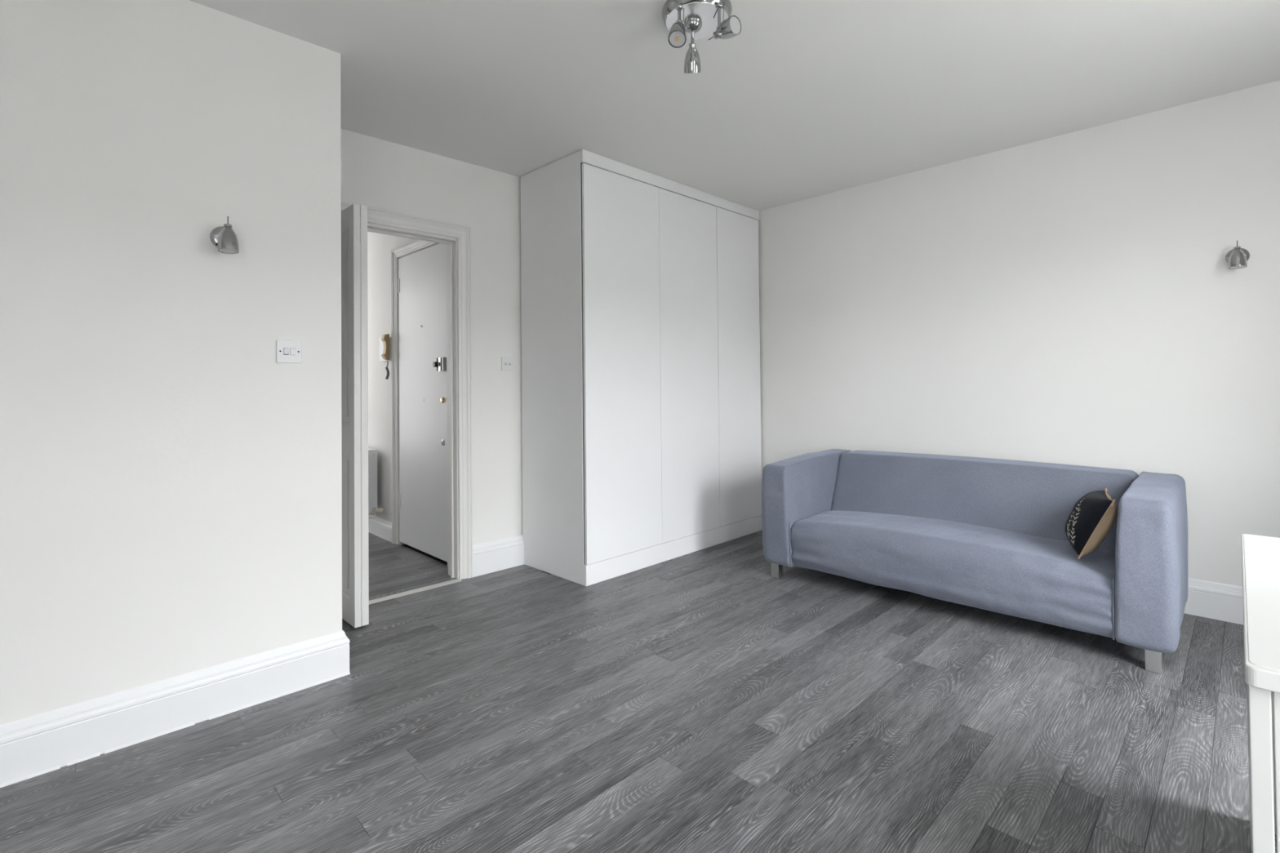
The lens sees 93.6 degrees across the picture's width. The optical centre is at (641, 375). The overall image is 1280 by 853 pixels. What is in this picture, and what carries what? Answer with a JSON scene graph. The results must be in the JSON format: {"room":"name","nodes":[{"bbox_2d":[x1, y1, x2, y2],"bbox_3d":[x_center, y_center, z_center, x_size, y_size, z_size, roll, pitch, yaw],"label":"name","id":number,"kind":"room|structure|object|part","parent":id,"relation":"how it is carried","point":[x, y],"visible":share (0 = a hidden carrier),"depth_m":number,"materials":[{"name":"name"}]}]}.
{"room":"living room","nodes":[
{"label":"living room","id":0,"kind":"room"},
{"bbox_2d":[0,0,342,724],"bbox_3d":[-2.225,-0.049,1.963,2.093,2.516,0.763,0,-1,-45],"label":"wall","id":1,"kind":"structure","parent":0,"point":[171,487],"depth_m":2.02,"materials":[{"name":"white paint"}]},
{"bbox_2d":[0,630,350,787],"bbox_3d":[-2.194,1.113,1.942,2.115,0.172,0.775,0,-1,-45],"label":"baseboard","id":2,"kind":"structure","parent":1,"relation":"attached to","point":[37,743],"depth_m":2.00,"materials":[{"name":"white wood"}]},
{"bbox_2d":[209,216,239,253],"bbox_3d":[-1.463,-0.495,2.120,0.106,0.129,0.082,-1,-1,45],"label":"wall lamp","id":3,"kind":"object","parent":1,"relation":"attached to","point":[224,237],"visible":1,"depth_m":2.10,"materials":[{"name":"silver metal"}]},
{"bbox_3d":[-1.494,-0.493,2.151,0.018,0.082,0.082,-1,-1,45],"label":"plate","id":4,"kind":"part","parent":3,"relation":"part of","materials":[{"name":"silver metal"}]},
{"bbox_3d":[-1.446,-0.436,2.103,0.055,0.007,0.056,-1,-1,45],"label":"bulb","id":5,"kind":"part","parent":3,"relation":"part of","materials":[{"name":"grey glass"}]},
{"bbox_2d":[275,339,302,363],"bbox_3d":[-1.343,-0.091,2.292,0.013,0.086,0.086,-1,-1,45],"label":"light switch","id":6,"kind":"object","parent":1,"relation":"attached to","point":[287,351],"visible":1,"depth_m":2.29,"materials":[{"name":"white plastic"}]},
{"bbox_2d":[367,231,439,545],"bbox_3d":[-2.117,-0.009,4.826,0.120,2.516,2.960,0,-1,-45],"label":"wall","id":7,"kind":"structure","parent":0,"point":[380,246],"depth_m":4.63,"materials":[{"name":"white paint"}]},
{"bbox_2d":[368,448,383,519],"bbox_3d":[-2.333,0.908,4.848,0.128,0.668,0.995,0,-1,-45],"label":"radiator","id":8,"kind":"object","parent":7,"relation":"attached to","point":[372,453],"visible":0.17,"depth_m":4.55,"materials":[{"name":"white metal"}]},
{"bbox_2d":[368,513,391,542],"bbox_3d":[-2.507,1.179,5.115,0.022,0.138,1.960,0,-1,-45],"label":"baseboard","id":9,"kind":"structure","parent":7,"relation":"attached to","point":[380,527],"depth_m":4.58,"materials":[{"name":"white wood"}]},
{"bbox_2d":[379,333,391,379],"bbox_3d":[-1.929,-0.137,4.496,0.077,0.335,0.198,0,-1,-45],"label":"phone","id":10,"kind":"object","parent":7,"relation":"attached to","point":[385,341],"visible":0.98,"depth_m":4.43,"materials":[{"name":"white plastic"}]},
{"bbox_3d":[-1.875,-0.041,4.439,0.023,0.140,0.037,-1,-1,18],"label":"coiled cord","id":11,"kind":"part","parent":10,"relation":"part of","materials":[{"name":"grey plastic"}]},
{"bbox_2d":[391,239,448,566],"bbox_3d":[-1.515,0.141,4.109,0.029,2.164,0.904,0,-1,-45],"label":"trim","id":12,"kind":"structure","parent":7,"relation":"attached to","point":[415,245],"depth_m":4.39,"materials":[{"name":"beige paint"}]},
{"bbox_2d":[396,243,447,561],"bbox_3d":[-1.510,0.171,4.121,0.084,2.062,0.758,0,-1,-45],"label":"door","id":13,"kind":"structure","parent":7,"relation":"in","point":[422,498],"depth_m":4.09,"materials":[{"name":"paint"}]},
{"bbox_3d":[-1.337,-0.071,3.907,0.028,0.034,0.034,0,-1,-45],"label":"latch knob","id":14,"kind":"part","parent":13,"relation":"part of","materials":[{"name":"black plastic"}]},
{"bbox_3d":[-1.307,-0.072,3.870,0.008,0.086,0.060,0,-1,-45],"label":"latch trim","id":15,"kind":"part","parent":13,"relation":"part of","materials":[{"name":"silver metal"}]},
{"bbox_2d":[341,128,522,578],"bbox_3d":[-0.632,-0.033,4.117,3.280,2.516,0.115,0,-1,-44],"label":"wall","id":16,"kind":"structure","parent":0,"point":[376,173],"depth_m":3.71,"materials":[{"name":"white paint"}]},
{"bbox_2d":[341,204,368,627],"bbox_3d":[-1.454,0.190,2.985,0.065,2.010,0.347,0,-1,-45],"label":"door","id":17,"kind":"structure","parent":16,"relation":"in","point":[354,295],"depth_m":2.87,"materials":[{"name":"beige paint"}]},
{"bbox_3d":[-1.473,-0.238,2.982,0.032,0.970,0.216,0,-1,-45],"label":"panel","id":18,"kind":"part","parent":17,"relation":"part of","materials":[{"name":"beige paint"}]},
{"bbox_3d":[-1.464,0.727,2.968,0.032,0.710,0.216,0,-1,-45],"label":"panel","id":19,"kind":"part","parent":17,"relation":"part of","materials":[{"name":"beige paint"}]},
{"bbox_2d":[341,201,472,579],"bbox_3d":[-1.343,0.153,3.326,0.873,2.114,0.029,0,-1,-44],"label":"trim","id":20,"kind":"structure","parent":16,"relation":"attached to","point":[462,233],"depth_m":3.59,"materials":[{"name":"beige paint"}]},
{"bbox_2d":[367,223,457,578],"bbox_3d":[-1.397,0.187,3.383,0.766,2.050,0.132,0,-1,-45],"label":"trim","id":21,"kind":"structure","parent":16,"relation":"attached to","point":[452,524],"depth_m":3.60,"materials":[{"name":"beige paint"}]},
{"bbox_2d":[368,578,461,604],"bbox_3d":[-1.330,1.207,3.309,0.705,0.007,0.055,0,-1,-44],"label":"trim","id":22,"kind":"structure","parent":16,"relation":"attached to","point":[436,585],"depth_m":3.35,"materials":[{"name":"silver metal"}]},
{"bbox_2d":[472,534,524,577],"bbox_3d":[-0.893,1.119,3.738,0.369,0.186,0.029,0,-1,-44],"label":"baseboard","id":23,"kind":"structure","parent":16,"relation":"attached to","point":[493,556],"depth_m":3.73,"materials":[{"name":"white wood"}]},
{"bbox_2d":[501,356,513,370],"bbox_3d":[-0.848,-0.074,3.815,0.086,0.086,0.020,0,-1,-44],"label":"light switch","id":24,"kind":"object","parent":16,"relation":"attached to","point":[507,362],"visible":1,"depth_m":3.81,"materials":[{"name":"white plastic"}]},
{"bbox_2d":[0,530,1276,852],"bbox_3d":[-1.000,1.232,2.989,5.285,0.060,7.100,0,-1,-45],"label":"floor","id":25,"kind":"structure","parent":0,"point":[705,700],"depth_m":1.96,"materials":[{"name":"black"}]},
{"bbox_2d":[520,149,762,586],"bbox_3d":[0.083,-0.041,4.297,0.633,2.504,1.799,-1,-1,45],"label":"wardrobe","id":26,"kind":"object","parent":25,"relation":"on","point":[641,384],"visible":0.95,"depth_m":3.78,"materials":[{"name":"white wood"}]},
{"bbox_3d":[-0.544,-0.044,3.665,0.632,2.504,0.018,-1,-1,45],"label":"panel","id":27,"kind":"part","parent":26,"relation":"part of","materials":[{"name":"white wood"}]},
{"bbox_3d":[-0.106,-0.070,3.671,0.019,2.305,0.631,-1,-1,45],"label":"wardrobe door","id":28,"kind":"part","parent":26,"relation":"part of","materials":[{"name":"white wood"}]},
{"bbox_3d":[0.332,-0.067,4.113,0.018,2.305,0.608,-1,-1,45],"label":"wardrobe door","id":29,"kind":"part","parent":26,"relation":"part of","materials":[{"name":"white wood"}]},
{"bbox_3d":[0.736,-0.066,4.521,0.018,2.306,0.533,-1,-1,45],"label":"wardrobe door","id":30,"kind":"part","parent":26,"relation":"part of","materials":[{"name":"white wood"}]},
{"bbox_2d":[761,448,1187,674],"bbox_3d":[1.678,0.831,3.248,1.865,0.698,0.902,-1,-1,44],"label":"sofa","id":31,"kind":"object","parent":25,"relation":"on","point":[988,534],"visible":0.98,"depth_m":3.00,"materials":[{"name":"blue fabric"}]},
{"bbox_3d":[0.804,1.147,3.566,0.050,0.092,0.050,-1,-1,44],"label":"leg","id":32,"kind":"part","parent":31,"relation":"part of","materials":[{"name":"silver metal"}]},
{"bbox_3d":[1.083,0.811,3.830,0.200,0.610,0.902,-1,-1,44],"label":"armrest","id":33,"kind":"part","parent":31,"relation":"part of","materials":[{"name":"blue fabric"}]},
{"bbox_3d":[1.589,0.950,3.153,1.484,0.306,0.628,-1,-1,44],"label":"seat","id":34,"kind":"part","parent":31,"relation":"part of","materials":[{"name":"blue fabric"}]},
{"bbox_3d":[1.846,0.787,3.420,1.504,0.608,0.414,-1,-1,44],"label":"backrest","id":35,"kind":"part","parent":31,"relation":"part of","materials":[{"name":"blue fabric"}]},
{"bbox_2d":[1065,488,1117,559],"bbox_3d":[2.037,0.666,2.729,0.194,0.271,0.332,-1,-1,29],"label":"cushion","id":36,"kind":"object","parent":31,"relation":"on","point":[1091,518],"visible":1,"depth_m":2.62,"materials":[{"name":"black fabric"}]},
{"bbox_2d":[1066,498,1083,544],"bbox_3d":[1.947,0.651,2.703,0.119,0.199,0.057,0,-1,-32],"label":"print","id":37,"kind":"object","parent":36,"relation":"attached to","point":[1075,520],"depth_m":2.67,"materials":[{"name":"white fabric"}]},
{"bbox_3d":[2.274,0.783,2.666,0.199,0.609,0.902,-1,-1,44],"label":"armrest","id":38,"kind":"part","parent":31,"relation":"part of","materials":[{"name":"blue fabric"}]},
{"bbox_3d":[2.024,1.119,2.373,0.050,0.092,0.050,-1,-1,44],"label":"leg","id":39,"kind":"part","parent":31,"relation":"part of","materials":[{"name":"silver metal"}]},
{"bbox_2d":[1240,533,1279,852],"bbox_3d":[1.439,0.780,1.006,0.600,0.741,1.030,-1,-1,45],"label":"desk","id":40,"kind":"object","parent":25,"relation":"on","point":[1260,555],"visible":1,"depth_m":0.86,"materials":[{"name":"white paint"}]},
{"bbox_3d":[1.234,0.799,1.204,0.022,0.712,0.998,-1,-1,45],"label":"panel","id":41,"kind":"part","parent":40,"relation":"part of","materials":[{"name":"white paint"}]},
{"bbox_3d":[1.782,0.796,1.346,0.553,0.712,0.025,-1,-1,45],"label":"panel","id":42,"kind":"part","parent":40,"relation":"part of","materials":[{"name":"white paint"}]},
{"bbox_3d":[1.098,0.793,0.655,0.552,0.712,0.020,-1,-1,45],"label":"panel","id":43,"kind":"part","parent":40,"relation":"part of","materials":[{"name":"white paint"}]},
{"bbox_2d":[189,0,1279,210],"bbox_3d":[0.088,-1.380,1.863,5.435,0.100,4.420,0,-1,-45],"label":"ceiling","id":44,"kind":"structure","parent":0,"point":[810,99],"depth_m":2.65,"materials":[{"name":"paint"}]},
{"bbox_2d":[661,0,741,73],"bbox_3d":[0.204,-1.221,2.166,0.256,0.212,0.298,0,-1,-6],"label":"ceiling light","id":45,"kind":"object","parent":44,"relation":"attached to","point":[684,20],"visible":1,"depth_m":2.13,"materials":[{"name":"silver metal"}]},
{"bbox_3d":[0.122,-1.151,2.056,0.051,0.028,0.054,0,-1,-45],"label":"bulb","id":46,"kind":"part","parent":45,"relation":"part of","materials":[{"name":"grey glass"}]},
{"bbox_3d":[0.132,-1.253,2.095,0.027,0.068,0.026,0,-1,-45],"label":"stem","id":47,"kind":"part","parent":45,"relation":"part of","materials":[{"name":"silver metal"}]},
{"bbox_3d":[0.187,-1.235,2.197,0.013,0.053,0.016,0,-1,-26],"label":"stem","id":48,"kind":"part","parent":45,"relation":"part of","materials":[{"name":"silver metal"}]},
{"bbox_3d":[0.202,-1.287,2.188,0.227,0.003,0.227,0,-1,-45],"label":"canopy plate","id":49,"kind":"part","parent":45,"relation":"part of","materials":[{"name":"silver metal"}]},
{"bbox_3d":[0.271,-1.245,2.090,0.027,0.088,0.026,0,-1,-45],"label":"stem","id":50,"kind":"part","parent":45,"relation":"part of","materials":[{"name":"silver metal"}]},
{"bbox_3d":[0.319,-1.193,2.046,0.056,0.055,0.006,0,-1,-39],"label":"bulb","id":51,"kind":"part","parent":45,"relation":"part of","materials":[{"name":"grey glass"}]},
{"bbox_2d":[758,80,1279,586],"bbox_3d":[2.009,-0.039,3.708,0.100,2.566,4.450,0,-1,-45],"label":"wall","id":52,"kind":"structure","parent":0,"point":[1074,298],"depth_m":3.33,"materials":[{"name":"white paint"}]},
{"bbox_2d":[1183,577,1243,625],"bbox_3d":[2.150,1.093,3.475,0.025,0.172,3.360,0,-1,-45],"label":"baseboard","id":53,"kind":"structure","parent":52,"relation":"attached to","point":[1207,599],"depth_m":2.87,"materials":[{"name":"white wood"}]},
{"bbox_2d":[1225,240,1249,269],"bbox_3d":[2.771,-0.560,2.792,0.106,0.129,0.082,0,-1,-45],"label":"wall lamp","id":54,"kind":"object","parent":52,"relation":"attached to","point":[1238,257],"visible":1,"depth_m":2.77,"materials":[{"name":"silver metal"}]},
{"bbox_3d":[2.756,-0.501,2.776,0.055,0.007,0.056,0,-1,-45],"label":"bulb","id":55,"kind":"part","parent":54,"relation":"part of","materials":[{"name":"grey glass"}]},
{"bbox_3d":[2.802,-0.559,2.823,0.018,0.082,0.082,0,-1,-45],"label":"plate","id":56,"kind":"part","parent":54,"relation":"part of","materials":[{"name":"silver metal"}]}
]}

